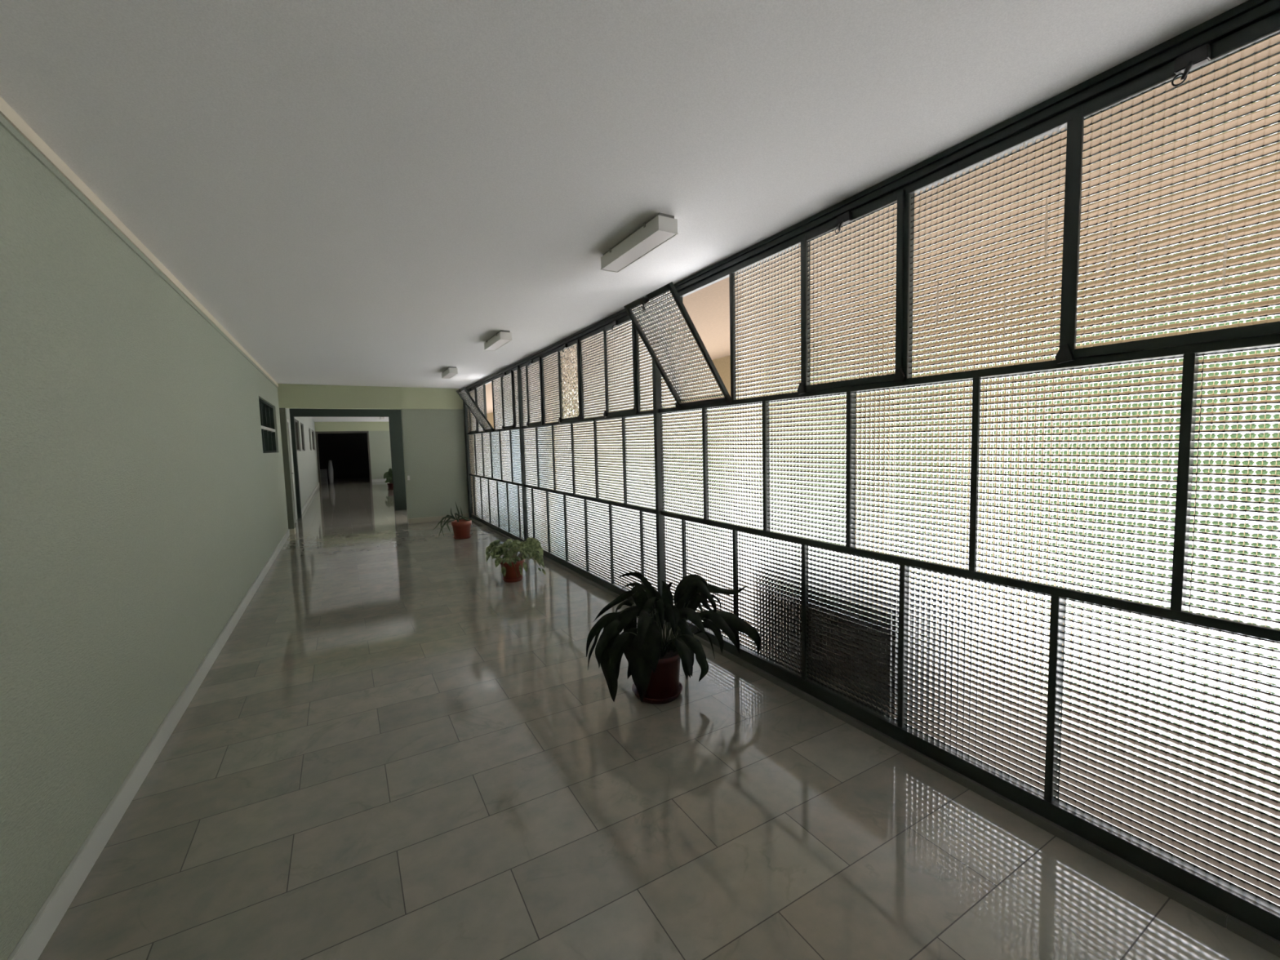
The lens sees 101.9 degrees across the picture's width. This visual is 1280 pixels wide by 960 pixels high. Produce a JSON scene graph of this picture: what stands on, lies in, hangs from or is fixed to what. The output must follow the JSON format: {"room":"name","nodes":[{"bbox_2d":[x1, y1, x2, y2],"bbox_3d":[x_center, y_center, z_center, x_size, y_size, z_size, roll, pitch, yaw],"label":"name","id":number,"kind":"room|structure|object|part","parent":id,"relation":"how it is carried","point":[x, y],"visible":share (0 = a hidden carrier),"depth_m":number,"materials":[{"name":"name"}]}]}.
{"room":"school corridor","nodes":[
{"label":"school corridor","id":0,"kind":"room"},
{"bbox_2d":[0,124,319,959],"bbox_3d":[-6.487,-0.351,9.242,0.250,2.652,28.900,-4,5,-30],"label":"wall","id":1,"kind":"structure","parent":0,"point":[142,502],"depth_m":2.15,"materials":[{"name":"green paint"}]},
{"bbox_2d":[0,96,278,388],"bbox_3d":[-2.740,-1.274,2.852,0.014,0.050,14.200,-4,5,-30],"label":"trim","id":2,"kind":"structure","parent":1,"relation":"attached to","point":[6,111],"depth_m":2.30,"materials":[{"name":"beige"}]},
{"bbox_2d":[7,527,295,959],"bbox_3d":[-2.696,1.285,3.158,0.091,0.105,14.420,-4,5,-30],"label":"baseboard","id":3,"kind":"structure","parent":1,"relation":"attached to","point":[37,935],"depth_m":2.08,"materials":[{"name":"stone"}]},
{"bbox_2d":[258,397,276,453],"bbox_3d":[-5.519,-0.775,7.642,0.070,0.753,1.990,-4,5,-30],"label":"window","id":4,"kind":"structure","parent":1,"relation":"in","point":[266,410],"depth_m":7.90,"materials":[{"name":"glass"}]},
{"bbox_3d":[-5.534,-0.774,7.634,0.006,0.683,1.920,-4,5,-30],"label":"pane","id":5,"kind":"part","parent":4,"relation":"part of","materials":[{"name":"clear glass"}]},
{"bbox_2d":[279,408,294,528],"bbox_3d":[-6.272,-0.193,9.225,0.086,2.148,0.200,-4,5,-30],"label":"pilaster","id":6,"kind":"object","parent":1,"relation":"attached to","point":[282,411],"visible":0.93,"depth_m":9.15,"materials":[{"name":"paint"}]},
{"bbox_2d":[286,418,296,523],"bbox_3d":[-6.894,-0.148,10.234,0.064,2.120,1.100,-4,5,-30],"label":"door","id":7,"kind":"structure","parent":1,"relation":"in","point":[288,428],"depth_m":10.62,"materials":[{"name":"grey"}]},
{"bbox_2d":[294,419,299,451],"bbox_3d":[-8.404,-1.085,12.636,0.060,0.763,1.360,-4,5,-30],"label":"window","id":8,"kind":"structure","parent":1,"relation":"in","point":[295,421],"depth_m":13.19,"materials":[{"name":"grey paint"}]},
{"bbox_2d":[300,422,303,450],"bbox_3d":[-9.374,-1.186,14.318,0.060,0.763,1.250,-4,5,-30],"label":"window","id":9,"kind":"structure","parent":1,"relation":"in","point":[300,423],"depth_m":14.83,"materials":[{"name":"grey paint"}]},
{"bbox_2d":[301,482,319,513],"bbox_3d":[-10.604,0.466,16.801,0.016,0.105,11.800,-4,5,-30],"label":"baseboard","id":10,"kind":"structure","parent":1,"relation":"attached to","point":[304,506],"depth_m":14.78,"materials":[{"name":"stone"}]},
{"bbox_2d":[311,430,314,450],"bbox_3d":[-12.554,-1.518,19.834,0.060,0.763,2.000,-4,5,-30],"label":"window","id":11,"kind":"structure","parent":1,"relation":"in","point":[312,430],"depth_m":20.67,"materials":[{"name":"grey paint"}]},
{"bbox_2d":[317,432,369,478],"bbox_3d":[-14.092,-1.303,24.566,6.100,2.652,5.300,-4,5,-30],"label":"wall","id":12,"kind":"structure","parent":0,"point":[348,453],"depth_m":26.84,"materials":[{"name":"black paint"}]},
{"bbox_2d":[288,408,406,518],"bbox_3d":[-6.082,-0.596,12.379,4.091,2.652,0.250,-4,5,-30],"label":"door frame","id":13,"kind":"structure","parent":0,"point":[394,416],"depth_m":12.28,"materials":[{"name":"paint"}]},
{"bbox_2d":[368,431,391,479],"bbox_3d":[-11.323,-1.072,23.229,1.355,2.250,0.200,-4,5,-30],"label":"wall","id":14,"kind":"structure","parent":0,"point":[379,441],"depth_m":22.99,"materials":[{"name":"green paint"}]},
{"bbox_2d":[315,431,372,484],"bbox_3d":[-12.743,-0.971,22.353,1.986,2.250,0.150,-4,5,-30],"label":"door frame","id":15,"kind":"structure","parent":14,"relation":"in","point":[322,432],"depth_m":22.10,"materials":[{"name":"grey paint"}]},
{"bbox_2d":[371,478,386,482],"bbox_3d":[-11.329,0.001,23.165,1.155,0.120,0.016,-4,5,-30],"label":"baseboard","id":16,"kind":"structure","parent":14,"relation":"attached to","point":[384,479],"depth_m":23.00,"materials":[{"name":"stone"}]},
{"bbox_2d":[400,408,468,523],"bbox_3d":[-4.079,-0.296,10.460,1.218,2.238,0.160,-4,5,-30],"label":"wall","id":17,"kind":"structure","parent":0,"point":[433,440],"depth_m":10.35,"materials":[{"name":"green paint"}]},
{"bbox_2d":[408,513,468,524],"bbox_3d":[-4.038,0.776,10.447,1.148,0.100,0.016,-4,5,-30],"label":"baseboard","id":18,"kind":"structure","parent":17,"relation":"attached to","point":[428,519],"depth_m":10.35,"materials":[{"name":"beige"}]},
{"bbox_2d":[0,0,1248,422],"bbox_3d":[-6.409,-2.021,12.076,3.493,0.250,34.500,-4,5,-30],"label":"ceiling","id":19,"kind":"structure","parent":0,"point":[357,193],"depth_m":1.89,"materials":[{"name":"paint"}]},
{"bbox_2d":[314,422,389,431],"bbox_3d":[-12.212,-2.335,22.629,3.341,0.402,0.220,-4,5,-30],"label":"beam","id":20,"kind":"structure","parent":19,"relation":"attached to","point":[319,426],"depth_m":22.38,"materials":[{"name":"green paint"}]},
{"bbox_2d":[277,383,463,409],"bbox_3d":[-4.954,-1.560,9.869,3.171,0.414,0.180,-4,5,-30],"label":"beam","id":21,"kind":"structure","parent":19,"relation":"attached to","point":[290,396],"depth_m":9.67,"materials":[{"name":"green paint"}]},
{"bbox_2d":[441,366,457,378],"bbox_3d":[-2.887,-1.623,7.854,0.122,0.093,0.676,-4,5,-30],"label":"ceiling light","id":22,"kind":"object","parent":19,"relation":"attached to","point":[451,371],"visible":1,"depth_m":7.70,"materials":[{"name":"grey"}]},
{"bbox_2d":[443,373,457,378],"bbox_3d":[-2.886,-1.581,7.858,0.105,0.004,0.660,-4,5,-30],"label":"diffuser","id":23,"kind":"object","parent":22,"relation":"attached to","point":[446,375],"depth_m":7.87,"materials":[{"name":"white"}]},
{"bbox_2d":[484,330,511,351],"bbox_3d":[-1.524,-1.484,5.540,0.122,0.093,0.676,-4,5,-30],"label":"ceiling light","id":24,"kind":"object","parent":19,"relation":"attached to","point":[501,338],"visible":1,"depth_m":5.40,"materials":[{"name":"grey"}]},
{"bbox_2d":[485,339,509,350],"bbox_3d":[-1.522,-1.443,5.543,0.105,0.004,0.660,-4,5,-30],"label":"diffuser","id":25,"kind":"object","parent":24,"relation":"attached to","point":[495,344],"depth_m":5.53,"materials":[{"name":"white"}]},
{"bbox_3d":[-1.524,-1.522,5.537,0.091,0.018,0.650,-4,5,-30],"label":"mounting plate","id":26,"kind":"part","parent":24,"relation":"part of","materials":[{"name":"grey"}]},
{"bbox_2d":[600,212,678,272],"bbox_3d":[-0.025,-1.328,2.934,0.122,0.093,0.676,-4,5,-30],"label":"ceiling light","id":27,"kind":"object","parent":19,"relation":"attached to","point":[661,228],"visible":1,"depth_m":2.83,"materials":[{"name":"grey"}]},
{"bbox_3d":[-0.025,-1.365,2.932,0.091,0.018,0.650,-4,5,-30],"label":"mounting plate","id":28,"kind":"part","parent":27,"relation":"part of","materials":[{"name":"grey"}]},
{"bbox_2d":[603,231,675,271],"bbox_3d":[-0.023,-1.286,2.938,0.105,0.004,0.660,-4,5,-30],"label":"diffuser","id":29,"kind":"object","parent":27,"relation":"attached to","point":[651,240],"depth_m":2.89,"materials":[{"name":"white"}]},
{"bbox_2d":[465,0,1279,390],"bbox_3d":[-0.026,-1.459,4.417,0.092,0.052,14.220,-4,5,-30],"label":"beam","id":30,"kind":"structure","parent":19,"relation":"attached to","point":[1249,12],"depth_m":1.91,"materials":[{"name":"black metal"}]},
{"bbox_2d":[37,476,1279,959],"bbox_3d":[-6.375,0.810,12.266,3.406,0.120,34.500,-4,5,-30],"label":"floor","id":31,"kind":"structure","parent":0,"point":[398,748],"depth_m":2.10,"materials":[{"name":"tile"}]},
{"bbox_2d":[320,469,328,484],"bbox_3d":[-13.884,-0.152,22.726,0.320,0.620,0.410,-4,5,-30],"label":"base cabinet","id":32,"kind":"object","parent":31,"relation":"on","point":[323,473],"visible":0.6,"depth_m":22.58,"materials":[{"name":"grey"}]},
{"bbox_3d":[-13.787,-0.271,22.544,0.280,0.280,0.010,-4,5,-30],"label":"door","id":33,"kind":"part","parent":32,"relation":"part of","materials":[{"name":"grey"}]},
{"bbox_2d":[328,460,333,483],"bbox_3d":[-13.781,-0.375,23.125,0.200,1.000,0.200,-4,5,-30],"label":"vase","id":34,"kind":"object","parent":31,"relation":"on","point":[330,463],"visible":1,"depth_m":23.06,"materials":[{"name":"grey ceramic"}]},
{"bbox_2d":[383,471,393,489],"bbox_3d":[-8.938,0.006,18.671,0.513,0.659,0.571,-4,5,-30],"label":"potted plant","id":35,"kind":"object","parent":31,"relation":"on","point":[388,475],"visible":0.7,"depth_m":18.55,"materials":[{"name":"plant"}]},
{"bbox_2d":[386,483,392,488],"bbox_3d":[-8.940,0.216,18.669,0.286,0.204,0.286,-4,5,-30],"label":"flower pot","id":36,"kind":"object","parent":35,"relation":"on","point":[389,485],"depth_m":18.56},
{"bbox_2d":[433,502,475,539],"bbox_3d":[-3.013,0.652,8.381,0.664,0.604,0.316,-4,5,-30],"label":"aloe","id":37,"kind":"object","parent":31,"relation":"on","point":[461,526],"visible":1,"depth_m":8.35,"materials":[{"name":"ceramic"}]},
{"bbox_2d":[451,519,471,537],"bbox_3d":[-2.903,0.794,8.453,0.316,0.269,0.316,-4,5,-30],"label":"flower pot","id":38,"kind":"object","parent":37,"relation":"on","point":[461,527],"depth_m":8.35,"materials":[{"name":"ceramic"}]},
{"bbox_2d":[485,537,546,582],"bbox_3d":[-1.408,0.869,5.753,0.529,0.481,0.521,-5,6,-40],"label":"pothos","id":39,"kind":"object","parent":31,"relation":"on","point":[512,565],"visible":1,"depth_m":5.65,"materials":[{"name":"plant"}]},
{"bbox_2d":[499,556,524,579],"bbox_3d":[-1.412,0.984,5.741,0.276,0.219,0.276,-4,5,-30],"label":"flower pot","id":40,"kind":"object","parent":39,"relation":"on","point":[508,570],"depth_m":5.64,"materials":[{"name":"ceramic"}]},
{"bbox_2d":[586,572,760,703],"bbox_3d":[0.155,0.911,3.038,0.944,0.723,0.669,1,5,27],"label":"potted plant","id":41,"kind":"object","parent":31,"relation":"on","point":[654,660],"visible":1,"depth_m":3.00,"materials":[{"name":"plant"}]},
{"bbox_2d":[635,643,680,699],"bbox_3d":[0.101,1.126,3.084,0.316,0.254,0.316,-4,5,-30],"label":"flower pot","id":42,"kind":"object","parent":41,"relation":"on","point":[660,677],"depth_m":2.96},
{"bbox_2d":[468,516,1279,957],"bbox_3d":[0.042,1.151,4.613,0.088,0.056,14.220,-4,5,-30],"label":"baseboard","id":43,"kind":"structure","parent":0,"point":[1234,925],"depth_m":1.99,"materials":[{"name":"stone"}]},
{"bbox_2d":[462,400,471,517],"bbox_3d":[-3.509,-0.517,10.596,0.070,2.570,0.152,-4,5,-30],"label":"post","id":44,"kind":"object","parent":43,"relation":"on","point":[465,420],"visible":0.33,"depth_m":10.55,"materials":[{"name":"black metal"}]},
{"bbox_3d":[6.727,0.486,-1.814,0.300,2.000,0.400,-4,5,-30],"label":"pillar","id":45,"kind":"structure","parent":0,"visible":0},
{"bbox_2d":[486,355,730,428],"bbox_3d":[0.234,-1.519,9.290,0.300,0.672,40.000,-4,5,-30],"label":"beam","id":46,"kind":"structure","parent":45,"relation":"on","point":[722,365],"depth_m":7.33,"materials":[{"name":"paint"}]},
{"label":"outside","id":47,"kind":"structure","parent":0,"visible":0},
{"bbox_2d":[485,276,730,413],"bbox_3d":[-0.837,-1.906,8.649,2.747,0.250,40.000,-4,5,-30],"label":"wall","id":48,"kind":"structure","parent":47,"point":[708,308],"depth_m":4.93,"materials":[{"name":"paint"}]},
{"bbox_2d":[456,365,527,542],"bbox_3d":[-2.764,-0.405,8.837,0.536,2.570,3.654,-4,5,-30],"label":"window","id":49,"kind":"structure","parent":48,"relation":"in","point":[496,455],"depth_m":8.50,"materials":[{"name":"glass"}]},
{"bbox_3d":[-3.415,-1.345,10.344,0.006,0.816,0.298,-4,5,-30],"label":"glass pane","id":50,"kind":"part","parent":49,"relation":"part of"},
{"bbox_3d":[-3.324,-0.509,10.283,0.006,0.802,0.582,-4,5,-30],"label":"glass pane","id":51,"kind":"part","parent":49,"relation":"part of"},
{"bbox_3d":[-3.373,0.305,10.467,0.006,0.800,0.298,-4,5,-30],"label":"glass pane","id":52,"kind":"part","parent":49,"relation":"part of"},
{"bbox_3d":[-3.199,-1.328,9.940,0.006,0.776,0.536,-4,5,-30],"label":"glass pane","id":53,"kind":"part","parent":49,"relation":"part of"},
{"bbox_3d":[-2.796,-1.186,8.795,0.006,0.776,0.536,-40,21,-22],"label":"glass pane","id":54,"kind":"part","parent":49,"relation":"part of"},
{"bbox_3d":[-3.145,0.329,10.071,0.006,0.800,0.583,-4,5,-30],"label":"glass pane","id":55,"kind":"part","parent":49,"relation":"part of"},
{"bbox_3d":[-3.023,-0.477,9.761,0.006,0.802,0.591,-4,5,-30],"label":"glass pane","id":56,"kind":"part","parent":49,"relation":"part of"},
{"bbox_3d":[-2.888,-1.290,9.429,0.006,0.816,0.583,-4,5,-30],"label":"glass pane","id":57,"kind":"part","parent":49,"relation":"part of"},
{"bbox_3d":[-2.846,0.360,9.552,0.006,0.800,0.583,-4,5,-30],"label":"glass pane","id":58,"kind":"part","parent":49,"relation":"part of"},
{"bbox_3d":[-2.719,-0.446,9.235,0.006,0.802,0.591,-4,5,-30],"label":"glass pane","id":59,"kind":"part","parent":49,"relation":"part of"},
{"bbox_3d":[-2.594,-1.681,8.881,0.036,0.040,3.606,-4,5,-30],"label":"rail","id":60,"kind":"part","parent":49,"relation":"part of","materials":[{"name":"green metal"}]},
{"bbox_3d":[-2.546,0.392,9.033,0.006,0.800,0.583,-4,5,-30],"label":"glass pane","id":61,"kind":"part","parent":49,"relation":"part of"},
{"bbox_3d":[-2.576,-0.841,8.942,0.036,0.030,3.606,-4,5,-30],"label":"rail","id":62,"kind":"part","parent":49,"relation":"part of","materials":[{"name":"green metal"}]},
{"bbox_3d":[-2.555,-0.019,9.003,0.036,0.031,3.606,-4,5,-30],"label":"rail","id":63,"kind":"part","parent":49,"relation":"part of","materials":[{"name":"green metal"}]},
{"bbox_3d":[-2.416,-0.414,8.709,0.006,0.802,0.591,-4,5,-30],"label":"glass pane","id":64,"kind":"part","parent":49,"relation":"part of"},
{"bbox_3d":[-2.289,-1.227,8.391,0.006,0.816,0.583,-4,5,-30],"label":"glass pane","id":65,"kind":"part","parent":49,"relation":"part of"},
{"bbox_3d":[-2.534,0.821,9.066,0.044,0.069,3.606,-4,5,-30],"label":"rail","id":66,"kind":"part","parent":49,"relation":"part of","materials":[{"name":"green metal"}]},
{"bbox_3d":[-2.247,0.423,8.514,0.006,0.800,0.583,-4,5,-30],"label":"glass pane","id":67,"kind":"part","parent":49,"relation":"part of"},
{"bbox_3d":[-2.112,-0.382,8.182,0.006,0.802,0.591,-4,5,-30],"label":"glass pane","id":68,"kind":"part","parent":49,"relation":"part of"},
{"bbox_3d":[-2.002,-1.203,7.864,0.006,0.776,0.536,-4,5,-30],"label":"glass pane","id":69,"kind":"part","parent":49,"relation":"part of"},
{"bbox_3d":[-1.948,0.454,7.995,0.006,0.800,0.583,-4,5,-30],"label":"glass pane","id":70,"kind":"part","parent":49,"relation":"part of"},
{"bbox_3d":[-1.811,-0.351,7.660,0.006,0.802,0.582,-4,5,-30],"label":"glass pane","id":71,"kind":"part","parent":49,"relation":"part of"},
{"bbox_3d":[-1.762,-1.172,7.476,0.006,0.816,0.298,-4,5,-30],"label":"glass pane","id":72,"kind":"part","parent":49,"relation":"part of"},
{"bbox_3d":[-1.720,0.478,7.599,0.006,0.800,0.298,-4,5,-30],"label":"glass pane","id":73,"kind":"part","parent":49,"relation":"part of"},
{"bbox_3d":[-1.661,-0.325,7.391,0.070,2.570,0.044,-4,5,-30],"label":"post","id":74,"kind":"part","parent":49,"relation":"part of","materials":[{"name":"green metal"}]},
{"bbox_2d":[519,315,663,613],"bbox_3d":[-0.759,-0.228,5.784,0.112,2.570,3.654,-4,5,-30],"label":"window","id":75,"kind":"structure","parent":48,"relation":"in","point":[591,426],"depth_m":5.24,"materials":[{"name":"glass"}]},
{"bbox_3d":[-1.595,-1.155,7.186,0.006,0.816,0.298,-4,5,-30],"label":"glass pane","id":76,"kind":"part","parent":75,"relation":"part of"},
{"bbox_3d":[-1.553,0.495,7.309,0.006,0.800,0.298,-4,5,-30],"label":"glass pane","id":77,"kind":"part","parent":75,"relation":"part of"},
{"bbox_3d":[-1.503,-0.319,7.125,0.006,0.802,0.582,-4,5,-30],"label":"glass pane","id":78,"kind":"part","parent":75,"relation":"part of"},
{"bbox_3d":[-1.390,-1.538,6.752,0.026,0.034,0.528,-4,5,-30],"label":"sash rail","id":79,"kind":"part","parent":75,"relation":"part of","materials":[{"name":"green metal"}]},
{"bbox_3d":[-1.379,-1.138,6.782,0.006,0.776,0.536,-4,5,-30],"label":"glass pane","id":80,"kind":"part","parent":75,"relation":"part of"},
{"bbox_3d":[-1.370,-0.739,6.812,0.026,0.032,0.528,-4,5,-30],"label":"sash rail","id":81,"kind":"part","parent":75,"relation":"part of","materials":[{"name":"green metal"}]},
{"bbox_3d":[-1.325,0.519,6.913,0.006,0.800,0.583,-4,5,-30],"label":"glass pane","id":82,"kind":"part","parent":75,"relation":"part of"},
{"bbox_3d":[-1.202,-0.288,6.603,0.006,0.802,0.591,-4,5,-30],"label":"glass pane","id":83,"kind":"part","parent":75,"relation":"part of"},
{"bbox_3d":[-1.067,-1.100,6.271,0.006,0.816,0.583,-4,5,-30],"label":"glass pane","id":84,"kind":"part","parent":75,"relation":"part of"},
{"bbox_3d":[-1.025,0.550,6.394,0.006,0.800,0.583,-4,5,-30],"label":"glass pane","id":85,"kind":"part","parent":75,"relation":"part of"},
{"bbox_3d":[-0.899,-0.256,6.077,0.006,0.802,0.591,-4,5,-30],"label":"glass pane","id":86,"kind":"part","parent":75,"relation":"part of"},
{"bbox_3d":[-0.791,-1.475,5.714,0.026,0.034,0.528,-4,5,-30],"label":"sash rail","id":87,"kind":"part","parent":75,"relation":"part of","materials":[{"name":"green metal"}]},
{"bbox_3d":[-0.780,-1.076,5.744,0.006,0.776,0.536,-4,5,-30],"label":"glass pane","id":88,"kind":"part","parent":75,"relation":"part of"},
{"bbox_3d":[-0.771,-0.677,5.774,0.026,0.032,0.528,-4,5,-30],"label":"sash rail","id":89,"kind":"part","parent":75,"relation":"part of","materials":[{"name":"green metal"}]},
{"bbox_3d":[-0.774,-1.492,5.723,0.036,0.040,3.606,-4,5,-30],"label":"rail","id":90,"kind":"part","parent":75,"relation":"part of","materials":[{"name":"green metal"}]},
{"bbox_3d":[-0.726,0.581,5.875,0.006,0.800,0.583,-4,5,-30],"label":"glass pane","id":91,"kind":"part","parent":75,"relation":"part of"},
{"bbox_3d":[-0.595,-0.224,5.551,0.006,0.802,0.591,-4,5,-30],"label":"glass pane","id":92,"kind":"part","parent":75,"relation":"part of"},
{"bbox_3d":[-0.756,-0.651,5.784,0.036,0.030,3.606,-4,5,-30],"label":"rail","id":93,"kind":"part","parent":75,"relation":"part of","materials":[{"name":"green metal"}]},
{"bbox_3d":[-0.735,0.171,5.846,0.036,0.031,3.606,-4,5,-30],"label":"rail","id":94,"kind":"part","parent":75,"relation":"part of","materials":[{"name":"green metal"}]},
{"bbox_3d":[-0.469,-1.037,5.233,0.006,0.816,0.583,-4,5,-30],"label":"glass pane","id":95,"kind":"part","parent":75,"relation":"part of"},
{"bbox_3d":[-0.713,1.010,5.908,0.044,0.069,3.606,-4,5,-30],"label":"rail","id":96,"kind":"part","parent":75,"relation":"part of","materials":[{"name":"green metal"}]},
{"bbox_3d":[-0.427,0.613,5.356,0.006,0.800,0.583,-4,5,-30],"label":"glass pane","id":97,"kind":"part","parent":75,"relation":"part of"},
{"bbox_3d":[-0.292,-0.193,5.024,0.006,0.802,0.591,-4,5,-30],"label":"glass pane","id":98,"kind":"part","parent":75,"relation":"part of","materials":[{"name":"glass"}]},
{"bbox_3d":[-0.193,-1.413,4.676,0.026,0.034,0.528,-4,5,-30],"label":"sash rail","id":99,"kind":"part","parent":75,"relation":"part of","materials":[{"name":"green metal"}]},
{"bbox_3d":[-0.182,-1.013,4.706,0.006,0.776,0.536,-4,5,-30],"label":"glass pane","id":100,"kind":"part","parent":75,"relation":"part of","materials":[{"name":"glass"}]},
{"bbox_3d":[-0.173,-0.615,4.735,0.026,0.032,0.528,-4,5,-30],"label":"sash rail","id":101,"kind":"part","parent":75,"relation":"part of","materials":[{"name":"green metal"}]},
{"bbox_3d":[-0.128,0.644,4.837,0.006,0.800,0.583,-4,5,-30],"label":"glass pane","id":102,"kind":"part","parent":75,"relation":"part of","materials":[{"name":"glass"}]},
{"bbox_3d":[0.009,-0.161,4.502,0.006,0.802,0.582,-4,5,-30],"label":"glass pane","id":103,"kind":"part","parent":75,"relation":"part of","materials":[{"name":"glass"}]},
{"bbox_3d":[0.059,-0.982,4.317,0.006,0.816,0.298,-4,5,-30],"label":"glass pane","id":104,"kind":"part","parent":75,"relation":"part of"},
{"bbox_3d":[0.101,0.667,4.441,0.006,0.800,0.298,-4,5,-30],"label":"glass pane","id":105,"kind":"part","parent":75,"relation":"part of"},
{"bbox_3d":[0.159,-0.135,4.233,0.070,2.570,0.044,-4,5,-30],"label":"post","id":106,"kind":"part","parent":75,"relation":"part of","materials":[{"name":"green metal"}]},
{"bbox_2d":[623,11,1279,941],"bbox_3d":[0.877,-0.025,2.521,0.536,2.570,3.654,-4,5,-30],"label":"window","id":107,"kind":"structure","parent":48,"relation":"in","point":[988,470],"depth_m":1.92,"materials":[{"name":"glass"}]},
{"bbox_3d":[0.048,-1.191,3.383,0.026,0.034,0.528,-40,21,-22],"label":"sash rail","id":108,"kind":"part","parent":107,"relation":"part of","materials":[{"name":"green metal"}]},
{"bbox_3d":[0.226,-0.965,4.028,0.006,0.816,0.298,-4,5,-30],"label":"glass pane","id":109,"kind":"part","parent":107,"relation":"part of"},
{"bbox_3d":[0.268,0.685,4.152,0.006,0.800,0.298,-4,5,-30],"label":"glass pane","id":110,"kind":"part","parent":107,"relation":"part of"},
{"bbox_3d":[0.247,-0.869,3.517,0.006,0.776,0.536,-40,21,-22],"label":"glass pane","id":111,"kind":"part","parent":107,"relation":"part of","materials":[{"name":"glass"}]},
{"bbox_3d":[0.317,-0.129,3.967,0.006,0.802,0.582,-4,5,-30],"label":"glass pane","id":112,"kind":"part","parent":107,"relation":"part of","materials":[{"name":"glass"}]},
{"bbox_3d":[0.443,-0.547,3.650,0.026,0.032,0.528,-40,21,-22],"label":"sash rail","id":113,"kind":"part","parent":107,"relation":"part of","materials":[{"name":"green metal"}]},
{"bbox_3d":[0.496,0.709,3.756,0.006,0.800,0.583,-4,5,-30],"label":"glass pane","id":114,"kind":"part","parent":107,"relation":"part of","materials":[{"name":"glass"}]},
{"bbox_3d":[0.618,-0.098,3.445,0.006,0.802,0.591,-4,5,-30],"label":"glass pane","id":115,"kind":"part","parent":107,"relation":"part of","materials":[{"name":"glass"}]},
{"bbox_3d":[0.753,-0.910,3.113,0.006,0.816,0.583,-4,5,-30],"label":"glass pane","id":116,"kind":"part","parent":107,"relation":"part of","materials":[{"name":"glass"}]},
{"bbox_3d":[0.795,0.740,3.236,0.006,0.800,0.583,-4,5,-30],"label":"glass pane","id":117,"kind":"part","parent":107,"relation":"part of","materials":[{"name":"glass"}]},
{"bbox_3d":[0.922,-0.066,2.919,0.006,0.802,0.591,-4,5,-30],"label":"glass pane","id":118,"kind":"part","parent":107,"relation":"part of","materials":[{"name":"glass"}]},
{"bbox_3d":[1.049,-0.487,2.616,0.026,0.032,0.528,-4,5,-30],"label":"sash rail","id":119,"kind":"part","parent":107,"relation":"part of","materials":[{"name":"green metal"}]},
{"bbox_3d":[1.029,-1.286,2.556,0.026,0.034,0.528,-4,5,-30],"label":"sash rail","id":120,"kind":"part","parent":107,"relation":"part of","materials":[{"name":"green metal"}]},
{"bbox_3d":[1.040,-0.886,2.586,0.006,0.776,0.536,-4,5,-30],"label":"glass pane","id":121,"kind":"part","parent":107,"relation":"part of","materials":[{"name":"glass"}]},
{"bbox_3d":[1.094,0.771,2.717,0.006,0.800,0.583,-4,5,-30],"label":"glass pane","id":122,"kind":"part","parent":107,"relation":"part of","materials":[{"name":"glass"}]},
{"bbox_3d":[1.225,-0.035,2.393,0.006,0.802,0.591,-4,5,-30],"label":"glass pane","id":123,"kind":"part","parent":107,"relation":"part of","materials":[{"name":"glass"}]},
{"bbox_3d":[1.065,-0.461,2.626,0.036,0.030,3.606,-4,5,-30],"label":"rail","id":124,"kind":"part","parent":107,"relation":"part of","materials":[{"name":"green metal"}]},
{"bbox_3d":[1.086,0.361,2.688,0.036,0.031,3.606,-4,5,-30],"label":"rail","id":125,"kind":"part","parent":107,"relation":"part of","materials":[{"name":"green metal"}]},
{"bbox_3d":[1.394,0.802,2.198,0.006,0.800,0.583,-4,5,-30],"label":"glass pane","id":126,"kind":"part","parent":107,"relation":"part of","materials":[{"name":"glass"}]},
{"bbox_3d":[1.047,-1.302,2.565,0.036,0.040,3.606,-4,5,-30],"label":"rail","id":127,"kind":"part","parent":107,"relation":"part of","materials":[{"name":"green metal"}]},
{"bbox_3d":[1.107,1.200,2.750,0.044,0.069,3.606,-4,5,-30],"label":"rail","id":128,"kind":"part","parent":107,"relation":"part of","materials":[{"name":"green metal"}]},
{"bbox_3d":[1.352,-0.848,2.075,0.006,0.816,0.583,-4,5,-30],"label":"glass pane","id":129,"kind":"part","parent":107,"relation":"part of","materials":[{"name":"glass"}]},
{"bbox_3d":[1.529,-0.003,1.866,0.006,0.802,0.591,-4,5,-30],"label":"glass pane","id":130,"kind":"part","parent":107,"relation":"part of","materials":[{"name":"glass"}]},
{"bbox_3d":[1.693,0.833,1.679,0.006,0.800,0.583,-4,5,-30],"label":"glass pane","id":131,"kind":"part","parent":107,"relation":"part of","materials":[{"name":"glass"}]},
{"bbox_3d":[1.648,-0.425,1.577,0.026,0.032,0.528,-4,5,-30],"label":"sash rail","id":132,"kind":"part","parent":107,"relation":"part of","materials":[{"name":"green metal"}]},
{"bbox_3d":[1.639,-0.824,1.548,0.006,0.776,0.536,-4,5,-30],"label":"glass pane","id":133,"kind":"part","parent":107,"relation":"part of","materials":[{"name":"glass"}]},
{"bbox_3d":[1.627,-1.223,1.518,0.026,0.034,0.528,-4,5,-30],"label":"sash rail","id":134,"kind":"part","parent":107,"relation":"part of","materials":[{"name":"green metal"}]},
{"bbox_3d":[1.830,0.028,1.344,0.006,0.802,0.582,-4,5,-30],"label":"glass pane","id":135,"kind":"part","parent":107,"relation":"part of","materials":[{"name":"glass"}]}
]}

